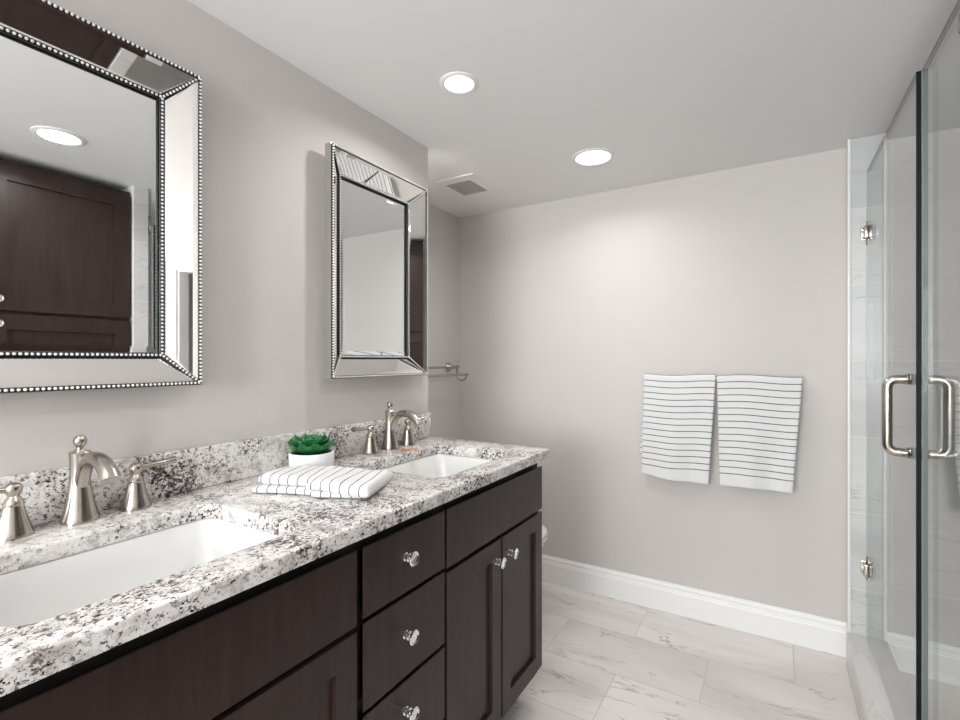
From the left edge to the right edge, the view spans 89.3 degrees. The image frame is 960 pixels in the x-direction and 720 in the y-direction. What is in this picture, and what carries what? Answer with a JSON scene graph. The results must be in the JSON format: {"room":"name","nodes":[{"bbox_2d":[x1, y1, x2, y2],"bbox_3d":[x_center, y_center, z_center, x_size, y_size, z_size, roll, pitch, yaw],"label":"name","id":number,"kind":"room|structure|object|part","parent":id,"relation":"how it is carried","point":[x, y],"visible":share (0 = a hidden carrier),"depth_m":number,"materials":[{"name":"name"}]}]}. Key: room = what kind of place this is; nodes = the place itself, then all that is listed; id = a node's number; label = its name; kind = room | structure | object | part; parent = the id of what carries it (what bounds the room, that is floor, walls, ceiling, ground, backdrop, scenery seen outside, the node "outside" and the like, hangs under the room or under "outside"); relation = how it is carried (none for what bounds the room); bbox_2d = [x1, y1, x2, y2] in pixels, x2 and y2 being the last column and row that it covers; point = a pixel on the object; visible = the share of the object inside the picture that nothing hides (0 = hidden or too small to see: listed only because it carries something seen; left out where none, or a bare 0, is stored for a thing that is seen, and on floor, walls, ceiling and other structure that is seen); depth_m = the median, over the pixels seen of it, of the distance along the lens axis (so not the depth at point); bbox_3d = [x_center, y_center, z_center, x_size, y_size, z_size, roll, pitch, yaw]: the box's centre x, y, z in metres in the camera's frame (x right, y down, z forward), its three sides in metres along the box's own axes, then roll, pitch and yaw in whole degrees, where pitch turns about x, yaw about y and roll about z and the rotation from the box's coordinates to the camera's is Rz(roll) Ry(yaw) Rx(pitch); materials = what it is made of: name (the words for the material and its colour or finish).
{"room":"bathroom","nodes":[
{"label":"bathroom","id":0,"kind":"room"},
{"bbox_2d":[0,0,427,476],"bbox_3d":[-1.569,0.175,0.324,0.540,2.130,4.334,0,0,31],"label":"wall","id":1,"kind":"structure","parent":0,"point":[267,123],"depth_m":1.33,"materials":[{"name":"beige paint"}]},
{"bbox_2d":[0,0,201,393],"bbox_3d":[-0.821,-0.311,0.976,0.067,0.743,0.493,0,0,31],"label":"wall mirror","id":2,"kind":"object","parent":1,"relation":"attached to","point":[101,133],"visible":1,"depth_m":1.02,"materials":[{"name":"silver metal"}]},
{"bbox_2d":[0,31,158,352],"bbox_3d":[-0.839,-0.311,0.987,0.005,0.596,0.346,0,0,31],"label":"mirror glass","id":3,"kind":"object","parent":2,"relation":"attached to","point":[79,135],"depth_m":1.00,"materials":[{"name":"white"}]},
{"bbox_2d":[0,412,430,525],"bbox_3d":[-0.617,0.269,1.358,0.020,0.102,1.568,0,0,31],"label":"backsplash","id":4,"kind":"structure","parent":1,"relation":"attached to","point":[44,492],"depth_m":1.20,"materials":[{"name":"stone"}]},
{"bbox_2d":[325,142,427,378],"bbox_3d":[-0.360,-0.310,1.740,0.067,0.740,0.494,0,0,31],"label":"wall mirror","id":5,"kind":"object","parent":1,"relation":"attached to","point":[376,218],"visible":1,"depth_m":1.73,"materials":[{"name":"silver metal"}]},
{"bbox_2d":[341,177,405,355],"bbox_3d":[-0.378,-0.310,1.751,0.005,0.593,0.347,0,0,31],"label":"mirror glass","id":6,"kind":"object","parent":5,"relation":"attached to","point":[373,217],"depth_m":1.74,"materials":[{"name":"white"}]},
{"bbox_2d":[428,204,459,438],"bbox_3d":[-0.378,0.175,2.724,0.100,2.130,1.006,0,0,31],"label":"wall","id":7,"kind":"structure","parent":0,"point":[443,227],"depth_m":2.88,"materials":[{"name":"beige paint"}]},
{"bbox_2d":[428,362,468,380],"bbox_3d":[-0.291,0.070,2.634,0.143,0.112,0.668,0,0,31],"label":"towel rack","id":8,"kind":"object","parent":7,"relation":"attached to","point":[448,367],"visible":0.56,"depth_m":2.80,"materials":[{"name":"silver metal"}]},
{"bbox_3d":[-0.161,0.043,2.912,0.078,0.058,0.058,0,0,31],"label":"post","id":9,"kind":"part","parent":8,"relation":"part of","materials":[{"name":"silver metal"}]},
{"bbox_3d":[-0.108,0.086,2.880,0.081,0.082,0.011,0,0,31],"label":"hook arm","id":10,"kind":"part","parent":8,"relation":"part of","materials":[{"name":"silver metal"}]},
{"bbox_2d":[188,0,959,217],"bbox_3d":[0.275,-0.940,-0.201,4.240,0.100,5.340,0,0,31],"label":"ceiling","id":11,"kind":"structure","parent":0,"point":[675,89],"depth_m":1.50,"materials":[{"name":"white paint"}]},
{"bbox_2d":[440,72,477,93],"bbox_3d":[-0.067,-0.886,1.561,0.124,0.007,0.124,0,0,31],"label":"recessed light","id":12,"kind":"object","parent":11,"relation":"in","point":[452,82],"visible":1,"depth_m":1.55,"materials":[{"name":"white plastic"}]},
{"bbox_2d":[436,173,499,197],"bbox_3d":[-0.058,-0.887,2.481,0.220,0.006,0.270,0,0,31],"label":"ceiling vent","id":13,"kind":"object","parent":11,"relation":"in","point":[467,185],"visible":1,"depth_m":2.46,"materials":[{"name":"white plastic"}]},
{"bbox_2d":[446,180,487,194],"bbox_3d":[-0.067,-0.886,2.500,0.145,0.003,0.176,0,0,31],"label":"grille","id":14,"kind":"object","parent":13,"relation":"attached to","point":[462,187],"depth_m":2.49,"materials":[{"name":"grey"}]},
{"bbox_2d":[572,148,614,165],"bbox_3d":[0.496,-0.886,2.130,0.184,0.007,0.184,0,0,31],"label":"recessed light","id":15,"kind":"object","parent":11,"relation":"in","point":[591,156],"visible":1,"depth_m":2.12,"materials":[{"name":"white plastic"}]},
{"bbox_2d":[460,127,959,675],"bbox_3d":[1.157,0.175,2.327,2.940,2.130,0.100,0,0,31],"label":"wall","id":16,"kind":"structure","parent":0,"point":[566,305],"depth_m":2.29,"materials":[{"name":"beige paint"}]},
{"bbox_2d":[640,373,715,484],"bbox_3d":[0.930,0.317,2.308,0.345,0.509,0.072,0,0,30],"label":"hand towel","id":17,"kind":"object","parent":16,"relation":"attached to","point":[676,431],"visible":1,"depth_m":2.28,"materials":[{"name":"white fabric"}]},
{"bbox_2d":[542,554,846,656],"bbox_3d":[0.709,1.170,2.530,1.930,0.140,0.016,0,0,31],"label":"baseboard","id":18,"kind":"structure","parent":16,"relation":"attached to","point":[828,635],"depth_m":2.31,"materials":[{"name":"white paint"}]},
{"bbox_2d":[847,139,850,632],"bbox_3d":[1.490,0.105,1.962,0.010,1.990,0.010,0,0,31],"label":"trim","id":19,"kind":"structure","parent":16,"relation":"attached to","point":[848,140],"depth_m":1.96,"materials":[{"name":"white paint"}]},
{"bbox_2d":[851,133,888,641],"bbox_3d":[1.569,0.175,1.967,0.123,2.130,0.090,0,0,31],"label":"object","id":20,"kind":"structure","parent":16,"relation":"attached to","point":[863,149],"depth_m":1.93,"materials":[{"name":"glass"}]},
{"bbox_2d":[861,71,947,719],"bbox_3d":[1.339,0.173,1.595,0.136,1.842,0.786,0,0,31],"label":"shower door","id":21,"kind":"structure","parent":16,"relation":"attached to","point":[868,232],"depth_m":1.31,"materials":[{"name":"clear glass"}]},
{"bbox_3d":[1.337,0.174,1.592,0.010,1.839,0.772,0,0,31],"label":"glass pane","id":22,"kind":"part","parent":21,"relation":"part of","materials":[{"name":"clear glass"}]},
{"bbox_3d":[1.131,0.151,1.322,0.062,0.222,0.024,0,0,31],"label":"pull handle","id":23,"kind":"part","parent":21,"relation":"part of","materials":[{"name":"silver metal"}]},
{"bbox_3d":[1.194,0.151,1.284,0.062,0.222,0.024,0,0,31],"label":"pull handle","id":24,"kind":"part","parent":21,"relation":"part of","materials":[{"name":"silver metal"}]},
{"bbox_3d":[1.104,0.085,2.248,0.580,0.028,0.089,0,0,31],"label":"towel bar","id":25,"kind":"object","parent":16,"relation":"attached to","visible":0},
{"bbox_2d":[717,374,802,492],"bbox_3d":[1.221,0.315,2.134,0.324,0.505,0.069,0,0,31],"label":"hand towel","id":26,"kind":"object","parent":25,"relation":"hanging from","point":[758,415],"visible":1,"depth_m":2.11,"materials":[{"name":"white fabric"}]},
{"bbox_2d":[501,580,959,719],"bbox_3d":[0.275,1.275,-0.201,4.240,0.130,5.340,0,0,31],"label":"floor","id":27,"kind":"structure","parent":0,"point":[604,658],"depth_m":1.92,"materials":[{"name":"tile"}]},
{"bbox_2d":[0,463,541,719],"bbox_3d":[-0.383,0.796,1.224,0.556,0.888,1.530,0,0,31],"label":"bathroom vanity","id":28,"kind":"object","parent":27,"relation":"on","point":[435,613],"visible":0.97,"depth_m":1.00,"materials":[{"name":"black wood"}]},
{"bbox_3d":[-0.408,0.456,0.719,0.020,0.152,0.599,0,0,31],"label":"false drawer","id":29,"kind":"part","parent":28,"relation":"part of","materials":[{"name":"brown wood"}]},
{"bbox_2d":[0,437,549,696],"bbox_3d":[-0.388,0.336,1.224,0.551,0.031,1.576,0,0,31],"label":"countertop","id":30,"kind":"structure","parent":28,"relation":"on","point":[308,528],"depth_m":0.90,"materials":[{"name":"stone"}]},
{"bbox_2d":[0,435,176,541],"bbox_3d":[-0.748,0.235,0.938,0.177,0.170,0.355,0,0,31],"label":"faucet set","id":31,"kind":"object","parent":30,"relation":"on","point":[80,506],"visible":1,"depth_m":0.95,"materials":[{"name":"silver metal"}]},
{"bbox_3d":[-0.869,0.230,0.846,0.028,0.019,0.073,0,0,31],"label":"lever","id":32,"kind":"part","parent":31,"relation":"part of","materials":[{"name":"silver metal"}]},
{"bbox_3d":[-0.847,0.271,0.882,0.058,0.098,0.058,0,0,31],"label":"handle","id":33,"kind":"part","parent":31,"relation":"part of","materials":[{"name":"silver metal"}]},
{"bbox_3d":[-0.736,0.223,0.931,0.150,0.094,0.034,0,0,31],"label":"spout","id":34,"kind":"part","parent":31,"relation":"part of","materials":[{"name":"silver metal"}]},
{"bbox_3d":[-0.745,0.271,1.052,0.058,0.098,0.058,0,0,31],"label":"handle","id":35,"kind":"part","parent":31,"relation":"part of","materials":[{"name":"silver metal"}]},
{"bbox_3d":[-0.723,0.230,1.088,0.028,0.019,0.073,0,0,31],"label":"lever","id":36,"kind":"part","parent":31,"relation":"part of","materials":[{"name":"silver metal"}]},
{"bbox_2d":[0,518,278,626],"bbox_3d":[-0.580,0.426,0.833,0.356,0.150,0.461,0,0,31],"label":"undermount sink","id":37,"kind":"object","parent":30,"relation":"in","point":[43,591],"visible":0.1,"depth_m":0.93,"materials":[{"name":"white ceramic"}]},
{"bbox_2d":[287,433,334,466],"bbox_3d":[-0.488,0.269,1.409,0.133,0.102,0.135,0,0,-15],"label":"potted succulent","id":38,"kind":"object","parent":30,"relation":"on","point":[312,450],"visible":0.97,"depth_m":1.37,"materials":[{"name":"green plant"}]},
{"bbox_2d":[289,448,333,466],"bbox_3d":[-0.488,0.293,1.411,0.126,0.054,0.126,0,0,31],"label":"pot","id":39,"kind":"object","parent":38,"relation":"attached to","point":[325,456],"depth_m":1.36,"materials":[{"name":"white ceramic"}]},
{"bbox_2d":[251,466,393,497],"bbox_3d":[-0.387,0.297,1.201,0.298,0.046,0.187,0,0,7],"label":"folded towel","id":40,"kind":"object","parent":30,"relation":"on","point":[314,481],"visible":1,"depth_m":1.16,"materials":[{"name":"white fabric"}]},
{"bbox_2d":[351,402,422,454],"bbox_3d":[-0.276,0.235,1.721,0.177,0.170,0.355,0,0,31],"label":"faucet set","id":41,"kind":"object","parent":30,"relation":"on","point":[390,442],"visible":1,"depth_m":1.73,"materials":[{"name":"silver metal"}]},
{"bbox_3d":[-0.397,0.230,1.629,0.028,0.019,0.073,0,0,31],"label":"lever","id":42,"kind":"part","parent":41,"relation":"part of","materials":[{"name":"silver metal"}]},
{"bbox_3d":[-0.375,0.271,1.665,0.058,0.098,0.058,0,0,31],"label":"handle","id":43,"kind":"part","parent":41,"relation":"part of","materials":[{"name":"silver metal"}]},
{"bbox_3d":[-0.264,0.223,1.714,0.150,0.094,0.034,0,0,31],"label":"spout","id":44,"kind":"part","parent":41,"relation":"part of","materials":[{"name":"silver metal"}]},
{"bbox_3d":[-0.273,0.271,1.835,0.058,0.098,0.058,0,0,31],"label":"handle","id":45,"kind":"part","parent":41,"relation":"part of","materials":[{"name":"silver metal"}]},
{"bbox_2d":[380,454,491,477],"bbox_3d":[-0.133,0.426,1.574,0.356,0.150,0.462,0,0,31],"label":"undermount sink","id":46,"kind":"object","parent":30,"relation":"in","point":[435,465],"visible":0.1,"depth_m":1.77,"materials":[{"name":"white ceramic"}]},
{"bbox_3d":[-0.331,0.821,0.847,0.020,0.553,0.300,0,0,31],"label":"door","id":47,"kind":"part","parent":28,"relation":"part of","materials":[{"name":"brown wood"}]},
{"bbox_3d":[-0.171,0.815,1.113,0.020,0.178,0.285,0,0,31],"label":"drawer","id":48,"kind":"part","parent":28,"relation":"part of","materials":[{"name":"brown wood"}]},
{"bbox_3d":[-0.171,0.626,1.113,0.020,0.180,0.285,0,0,31],"label":"drawer","id":49,"kind":"part","parent":28,"relation":"part of","materials":[{"name":"brown wood"}]},
{"bbox_3d":[-0.171,0.453,1.113,0.020,0.146,0.285,0,0,31],"label":"drawer","id":50,"kind":"part","parent":28,"relation":"part of","materials":[{"name":"brown wood"}]},
{"bbox_3d":[-0.157,0.790,1.088,0.029,0.033,0.033,0,0,31],"label":"knob","id":51,"kind":"part","parent":28,"relation":"part of","materials":[{"name":"silver metal"}]},
{"bbox_3d":[-0.157,0.618,1.088,0.029,0.033,0.033,0,0,31],"label":"knob","id":52,"kind":"part","parent":28,"relation":"part of","materials":[{"name":"silver metal"}]},
{"bbox_3d":[-0.157,0.443,1.088,0.029,0.033,0.033,0,0,31],"label":"knob","id":53,"kind":"part","parent":28,"relation":"part of","materials":[{"name":"silver metal"}]},
{"bbox_3d":[-0.018,0.821,1.366,0.020,0.553,0.289,0,0,31],"label":"door","id":54,"kind":"part","parent":28,"relation":"part of","materials":[{"name":"brown wood"}]},
{"bbox_3d":[0.061,0.456,1.497,0.020,0.152,0.594,0,0,31],"label":"false drawer","id":55,"kind":"part","parent":28,"relation":"part of","materials":[{"name":"brown wood"}]},
{"bbox_3d":[0.059,0.602,1.446,0.029,0.033,0.033,0,0,31],"label":"knob","id":56,"kind":"part","parent":28,"relation":"part of","materials":[{"name":"silver metal"}]},
{"bbox_3d":[0.102,0.602,1.516,0.029,0.033,0.033,0,0,31],"label":"knob","id":57,"kind":"part","parent":28,"relation":"part of","materials":[{"name":"silver metal"}]},
{"bbox_3d":[0.138,0.821,1.624,0.020,0.553,0.297,0,0,31],"label":"door","id":58,"kind":"part","parent":28,"relation":"part of","materials":[{"name":"brown wood"}]},
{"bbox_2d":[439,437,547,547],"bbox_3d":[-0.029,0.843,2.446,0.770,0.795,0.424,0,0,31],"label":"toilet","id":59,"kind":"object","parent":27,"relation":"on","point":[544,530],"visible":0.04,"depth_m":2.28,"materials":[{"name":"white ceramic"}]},
{"bbox_3d":[0.067,0.813,2.389,0.546,0.022,0.386,0,0,31],"label":"lid","id":60,"kind":"part","parent":59,"relation":"part of","materials":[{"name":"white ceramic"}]},
{"bbox_2d":[846,632,921,719],"bbox_3d":[1.239,1.170,1.428,0.140,0.140,1.174,0,0,31],"label":"curb","id":61,"kind":"object","parent":27,"relation":"on","point":[882,692],"visible":0.96,"depth_m":1.68,"materials":[{"name":"stone"}]},
{"bbox_2d":[922,0,959,719],"bbox_3d":[1.046,0.176,1.087,0.028,1.847,0.391,0,0,31],"label":"screen","id":62,"kind":"object","parent":61,"relation":"on","point":[954,13],"visible":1,"depth_m":1.25,"materials":[{"name":"clear glass"}]}
]}

